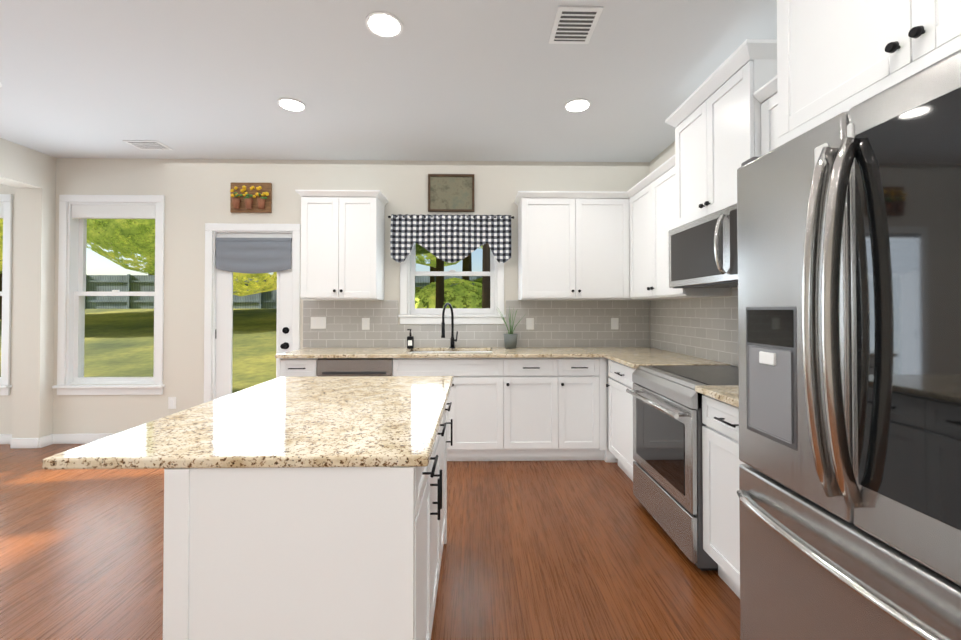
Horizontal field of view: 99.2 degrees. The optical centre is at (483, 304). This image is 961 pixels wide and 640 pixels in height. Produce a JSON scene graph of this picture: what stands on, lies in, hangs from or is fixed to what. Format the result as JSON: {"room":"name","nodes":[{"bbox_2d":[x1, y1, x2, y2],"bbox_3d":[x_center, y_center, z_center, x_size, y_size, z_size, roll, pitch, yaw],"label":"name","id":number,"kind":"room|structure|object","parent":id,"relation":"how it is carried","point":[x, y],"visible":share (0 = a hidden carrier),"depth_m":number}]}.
{"room":"kitchen","nodes":[
{"label":"kitchen","id":0,"kind":"room"},
{"bbox_2d":[0,138,55,437],"bbox_3d":[-4.198,-0.086,0.237,0.270,2.760,7.410,0,-1,-1],"label":"wall","id":1,"kind":"structure","parent":0,"point":[27,174],"depth_m":3.83},
{"bbox_2d":[0,434,11,443],"bbox_3d":[-5.083,1.291,3.903,1.390,0.095,0.030,0,-1,-1],"label":"baseboard","id":2,"kind":"structure","parent":1,"relation":"attached to","point":[3,437],"depth_m":3.91},
{"bbox_2d":[0,194,12,394],"bbox_3d":[-5.029,-0.095,3.991,0.990,1.932,0.210,0,-1,-1],"label":"window","id":3,"kind":"structure","parent":1,"relation":"in","point":[6,203],"depth_m":3.93},
{"bbox_2d":[6,437,42,448],"bbox_3d":[-4.263,1.289,3.803,0.274,0.095,0.014,0,-1,-1],"label":"baseboard","id":4,"kind":"structure","parent":1,"relation":"attached to","point":[28,443],"depth_m":3.80},
{"bbox_2d":[52,158,647,433],"bbox_3d":[-2.076,-0.040,4.075,7.790,2.760,0.160,0,-1,-1],"label":"wall","id":5,"kind":"structure","parent":0,"point":[194,192],"depth_m":3.99},
{"bbox_2d":[47,433,115,445],"bbox_3d":[-3.425,1.291,3.937,1.434,0.095,0.030,0,-1,-1],"label":"baseboard","id":6,"kind":"structure","parent":5,"relation":"attached to","point":[52,438],"depth_m":3.93},
{"bbox_2d":[52,195,164,394],"bbox_3d":[-3.599,-0.095,4.020,1.023,1.932,0.210,0,-1,-1],"label":"window","id":7,"kind":"structure","parent":5,"relation":"in","point":[76,212],"depth_m":3.97},
{"bbox_2d":[168,397,175,408],"bbox_3d":[-3.011,0.951,3.960,0.075,0.115,0.007,0,-1,-1],"label":"outlet","id":8,"kind":"object","parent":5,"relation":"attached to","point":[171,400],"depth_m":3.96},
{"bbox_2d":[230,182,271,212],"bbox_3d":[-2.263,-1.041,3.957,0.390,0.292,0.086,0,-1,-1],"label":"picture","id":9,"kind":"object","parent":5,"relation":"attached to","point":[250,197],"visible":1,"depth_m":3.98},
{"bbox_2d":[204,223,300,402],"bbox_3d":[-2.248,0.276,4.059,0.915,2.127,0.178,0,-1,-1],"label":"door frame","id":10,"kind":"structure","parent":5,"relation":"attached to","point":[212,230],"depth_m":3.98},
{"bbox_2d":[215,233,291,398],"bbox_3d":[-2.253,0.309,4.000,0.757,2.021,0.124,0,-1,-1],"label":"back door","id":11,"kind":"structure","parent":5,"relation":"in","point":[224,320],"depth_m":4.02},
{"bbox_2d":[215,238,291,273],"bbox_3d":[-2.242,-0.477,3.995,0.729,0.350,0.039,0,-1,-1],"label":"roman shade","id":12,"kind":"object","parent":11,"relation":"attached to","point":[253,255],"visible":1,"depth_m":3.99},
{"bbox_2d":[310,317,325,328],"bbox_3d":[-1.609,0.179,3.988,0.150,0.115,0.007,0,-1,-1],"label":"outlet","id":13,"kind":"object","parent":5,"relation":"attached to","point":[318,322],"depth_m":3.99},
{"bbox_2d":[299,190,386,299],"bbox_3d":[-1.306,-0.528,3.849,0.678,0.964,0.331,0,-1,-1],"label":"upper cabinet","id":14,"kind":"object","parent":5,"relation":"attached to","point":[343,231],"depth_m":3.69},
{"bbox_2d":[362,318,369,329],"bbox_3d":[-1.149,0.189,3.997,0.075,0.115,0.007,0,-1,-1],"label":"outlet","id":15,"kind":"object","parent":5,"relation":"attached to","point":[365,321],"depth_m":4.00},
{"bbox_2d":[388,214,513,262],"bbox_3d":[-0.309,-0.634,3.966,1.224,0.465,0.137,0,-1,-1],"label":"curtain valance","id":16,"kind":"object","parent":5,"relation":"attached to","point":[451,238],"visible":1,"depth_m":3.93},
{"bbox_2d":[428,174,473,211],"bbox_3d":[-0.316,-1.099,4.030,0.457,0.370,0.020,0,-1,-1],"label":"framed art","id":17,"kind":"object","parent":5,"relation":"attached to","point":[450,192],"visible":1,"depth_m":4.03},
{"bbox_2d":[398,243,505,323],"bbox_3d":[-0.307,-0.297,4.099,1.051,0.985,0.190,0,-1,-1],"label":"window","id":18,"kind":"structure","parent":5,"relation":"in","point":[410,313],"depth_m":4.03},
{"bbox_2d":[303,300,649,346],"bbox_3d":[-0.055,0.188,4.028,3.408,0.461,0.008,0,-1,-1],"label":"tile backsplash","id":19,"kind":"structure","parent":5,"relation":"attached to","point":[572,323],"depth_m":4.03},
{"bbox_2d":[526,318,533,329],"bbox_3d":[0.461,0.190,4.030,0.075,0.115,0.007,0,-1,-1],"label":"outlet","id":20,"kind":"object","parent":5,"relation":"attached to","point":[529,321],"depth_m":4.03},
{"bbox_2d":[515,191,630,299],"bbox_3d":[0.839,-0.528,3.893,0.986,0.964,0.331,0,-1,-1],"label":"upper cabinet","id":21,"kind":"object","parent":5,"relation":"attached to","point":[573,245],"depth_m":3.73},
{"bbox_2d":[611,318,618,329],"bbox_3d":[1.301,0.190,4.047,0.075,0.115,0.007,0,-1,-1],"label":"outlet","id":22,"kind":"object","parent":5,"relation":"attached to","point":[614,321],"depth_m":4.05},
{"bbox_2d":[631,298,662,299],"bbox_3d":[1.469,-0.509,3.905,0.387,0.927,0.331,0,-1,-1],"label":"upper cabinet","id":23,"kind":"object","parent":5,"relation":"attached to","point":[631,298],"depth_m":3.79},
{"bbox_2d":[0,444,739,639],"bbox_3d":[-1.999,1.319,0.259,7.790,0.050,7.760,0,-1,-1],"label":"floor","id":24,"kind":"structure","parent":0,"point":[566,550],"depth_m":2.10},
{"bbox_2d":[278,359,318,376],"bbox_3d":[-1.547,0.890,3.686,0.311,0.890,0.611,0,-1,-1],"label":"base cabinet","id":25,"kind":"object","parent":24,"relation":"on","point":[286,367],"depth_m":3.39},
{"bbox_2d":[146,384,452,639],"bbox_3d":[-0.492,0.866,1.647,0.674,0.890,1.242,0,-1,-1],"label":"kitchen island","id":26,"kind":"object","parent":24,"relation":"on","point":[307,508],"depth_m":1.03},
{"bbox_2d":[42,376,453,468],"bbox_3d":[-0.633,0.406,1.653,0.960,0.030,1.252,0,-1,-1],"label":"island countertop","id":27,"kind":"structure","parent":26,"relation":"on","point":[307,419],"depth_m":1.26},
{"bbox_2d":[319,359,398,375],"bbox_3d":[-1.077,0.891,3.695,0.744,0.890,0.611,0,-1,-1],"label":"dishwasher","id":28,"kind":"object","parent":24,"relation":"on","point":[327,367],"depth_m":3.40},
{"bbox_2d":[399,359,510,460],"bbox_3d":[-0.271,0.891,3.712,0.983,0.890,0.611,0,-1,-1],"label":"base cabinet","id":29,"kind":"object","parent":24,"relation":"on","point":[480,393],"depth_m":3.42},
{"bbox_2d":[275,347,680,358],"bbox_3d":[-0.025,0.431,3.706,3.380,0.030,0.640,0,-1,-1],"label":"countertop","id":30,"kind":"structure","parent":29,"relation":"on","point":[315,352],"depth_m":3.53},
{"bbox_2d":[407,329,413,348],"bbox_3d":[-0.691,0.325,3.878,0.060,0.184,0.046,0,-1,-1],"label":"soap dispenser","id":31,"kind":"object","parent":30,"relation":"on","point":[410,341],"visible":1,"depth_m":3.86},
{"bbox_2d":[441,303,457,347],"bbox_3d":[-0.314,0.199,3.842,0.150,0.435,0.198,0,-1,-1],"label":"faucet","id":32,"kind":"object","parent":30,"relation":"on","point":[452,340],"visible":1,"depth_m":3.89},
{"bbox_2d":[498,306,525,348],"bbox_3d":[0.269,0.214,3.868,0.294,0.406,0.241,0,-1,-1],"label":"plant pot","id":33,"kind":"object","parent":30,"relation":"on","point":[510,340],"visible":1,"depth_m":3.87},
{"bbox_2d":[511,359,566,460],"bbox_3d":[0.392,0.891,3.725,0.570,0.890,0.611,0,-1,-1],"label":"base cabinet","id":34,"kind":"object","parent":24,"relation":"on","point":[533,404],"depth_m":3.43},
{"bbox_2d":[567,359,610,462],"bbox_3d":[0.797,0.891,3.733,0.465,0.890,0.611,0,-1,-1],"label":"base cabinet","id":35,"kind":"object","parent":24,"relation":"on","point":[587,379],"depth_m":3.44},
{"bbox_2d":[607,359,617,461],"bbox_3d":[1.317,0.891,3.746,0.694,0.890,0.607,0,-1,-1],"label":"base cabinet","id":36,"kind":"object","parent":24,"relation":"on","point":[613,459],"depth_m":3.45},
{"bbox_2d":[604,354,730,480],"bbox_3d":[1.343,0.868,3.085,0.667,0.920,0.641,0,-1,-1],"label":"base cabinet","id":37,"kind":"object","parent":24,"relation":"on","point":[622,368],"visible":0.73,"depth_m":3.10},
{"bbox_2d":[626,365,738,570],"bbox_3d":[1.319,0.862,2.381,0.739,0.915,0.756,0,-1,-1],"label":"range","id":38,"kind":"object","parent":24,"relation":"on","point":[668,424],"visible":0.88,"depth_m":2.23},
{"bbox_2d":[695,385,744,597],"bbox_3d":[1.370,0.852,1.762,0.667,0.920,0.477,0,-1,-1],"label":"base cabinet","id":39,"kind":"object","parent":24,"relation":"on","point":[721,462],"visible":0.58,"depth_m":1.85},
{"bbox_2d":[737,49,960,639],"bbox_3d":[1.278,0.386,1.067,0.849,1.837,0.908,0,-1,-1],"label":"fridge","id":40,"kind":"object","parent":24,"relation":"on","point":[849,300],"visible":1,"depth_m":1.02},
{"bbox_2d":[0,0,776,161],"bbox_3d":[-1.999,-1.490,0.293,7.790,0.050,7.760,0,-1,-1],"label":"ceiling","id":41,"kind":"structure","parent":0,"point":[469,80],"depth_m":2.58},
{"bbox_2d":[123,140,172,149],"bbox_3d":[-2.987,-1.419,3.653,0.290,0.011,0.200,0,-1,-1],"label":"ceiling vent","id":42,"kind":"object","parent":41,"relation":"in","point":[140,144],"depth_m":3.64},
{"bbox_2d":[277,98,305,111],"bbox_3d":[-1.373,-1.429,2.934,0.189,0.008,0.189,-1,-1,44],"label":"recessed light","id":43,"kind":"object","parent":41,"relation":"in","point":[290,104],"depth_m":2.92},
{"bbox_2d":[365,11,402,37],"bbox_3d":[-0.510,-1.439,2.110,0.189,0.008,0.189,-1,-1,44],"label":"recessed light","id":44,"kind":"object","parent":41,"relation":"in","point":[384,24],"depth_m":2.10},
{"bbox_2d":[548,6,602,43],"bbox_3d":[0.470,-1.437,2.118,0.220,0.011,0.270,0,-1,-1],"label":"ceiling vent","id":45,"kind":"object","parent":41,"relation":"in","point":[574,25],"depth_m":2.10},
{"bbox_2d":[564,98,590,111],"bbox_3d":[0.678,-1.429,2.943,0.189,0.008,0.189,-1,-1,44],"label":"recessed light","id":46,"kind":"object","parent":41,"relation":"in","point":[575,105],"depth_m":2.93},
{"bbox_2d":[648,141,737,365],"bbox_3d":[1.815,-0.085,0.358,0.160,2.760,7.410,0,-1,-1],"label":"wall","id":47,"kind":"structure","parent":0,"point":[669,151],"depth_m":3.80},
{"bbox_2d":[627,154,730,298],"bbox_3d":[1.492,-0.541,3.263,0.365,0.977,0.957,0,-1,-1],"label":"upper cabinet","id":48,"kind":"object","parent":47,"relation":"attached to","point":[652,209],"depth_m":3.22},
{"bbox_2d":[650,289,737,364],"bbox_3d":[1.681,0.151,2.804,0.008,0.505,2.505,0,-1,-1],"label":"tile backsplash","id":49,"kind":"structure","parent":47,"relation":"attached to","point":[705,327],"depth_m":3.17},
{"bbox_2d":[665,39,776,227],"bbox_3d":[1.480,-0.895,2.406,0.425,0.770,0.850,0,-1,-1],"label":"upper cabinet","id":50,"kind":"object","parent":47,"relation":"attached to","point":[714,118],"visible":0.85,"depth_m":2.27},
{"bbox_2d":[669,203,737,287],"bbox_3d":[1.431,-0.309,2.398,0.462,0.393,0.756,0,-1,-1],"label":"microwave","id":51,"kind":"object","parent":50,"relation":"attached to","point":[703,252],"visible":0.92,"depth_m":2.33},
{"bbox_2d":[753,75,777,155],"bbox_3d":[1.522,-0.559,1.781,0.365,0.977,0.478,0,-1,-1],"label":"upper cabinet","id":52,"kind":"object","parent":47,"relation":"attached to","point":[766,95],"visible":0.15,"depth_m":1.96},
{"bbox_2d":[777,0,960,146],"bbox_3d":[1.392,-0.926,1.070,0.655,0.740,1.030,0,-1,-1],"label":"upper cabinet","id":53,"kind":"object","parent":47,"relation":"attached to","point":[835,58],"visible":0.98,"depth_m":1.25},
{"label":"outside","id":54,"kind":"structure","parent":0,"visible":0},
{"bbox_2d":[0,309,276,392],"bbox_3d":[-10.617,-0.578,33.927,100.000,5.752,59.820,0,-1,-1],"label":"ground","id":55,"kind":"structure","parent":54,"point":[118,342],"depth_m":11.61},
{"bbox_2d":[0,218,489,319],"bbox_3d":[-6.082,-5.678,21.836,94.734,14.752,28.840,0,-1,-1],"label":"trees","id":56,"kind":"object","parent":55,"relation":"on","point":[125,238],"depth_m":13.85},
{"bbox_2d":[85,274,481,308],"bbox_3d":[-7.892,-0.698,22.865,75.000,1.950,0.130,0,-1,-1],"label":"fence","id":57,"kind":"object","parent":55,"relation":"on","point":[146,283],"depth_m":22.66}
]}

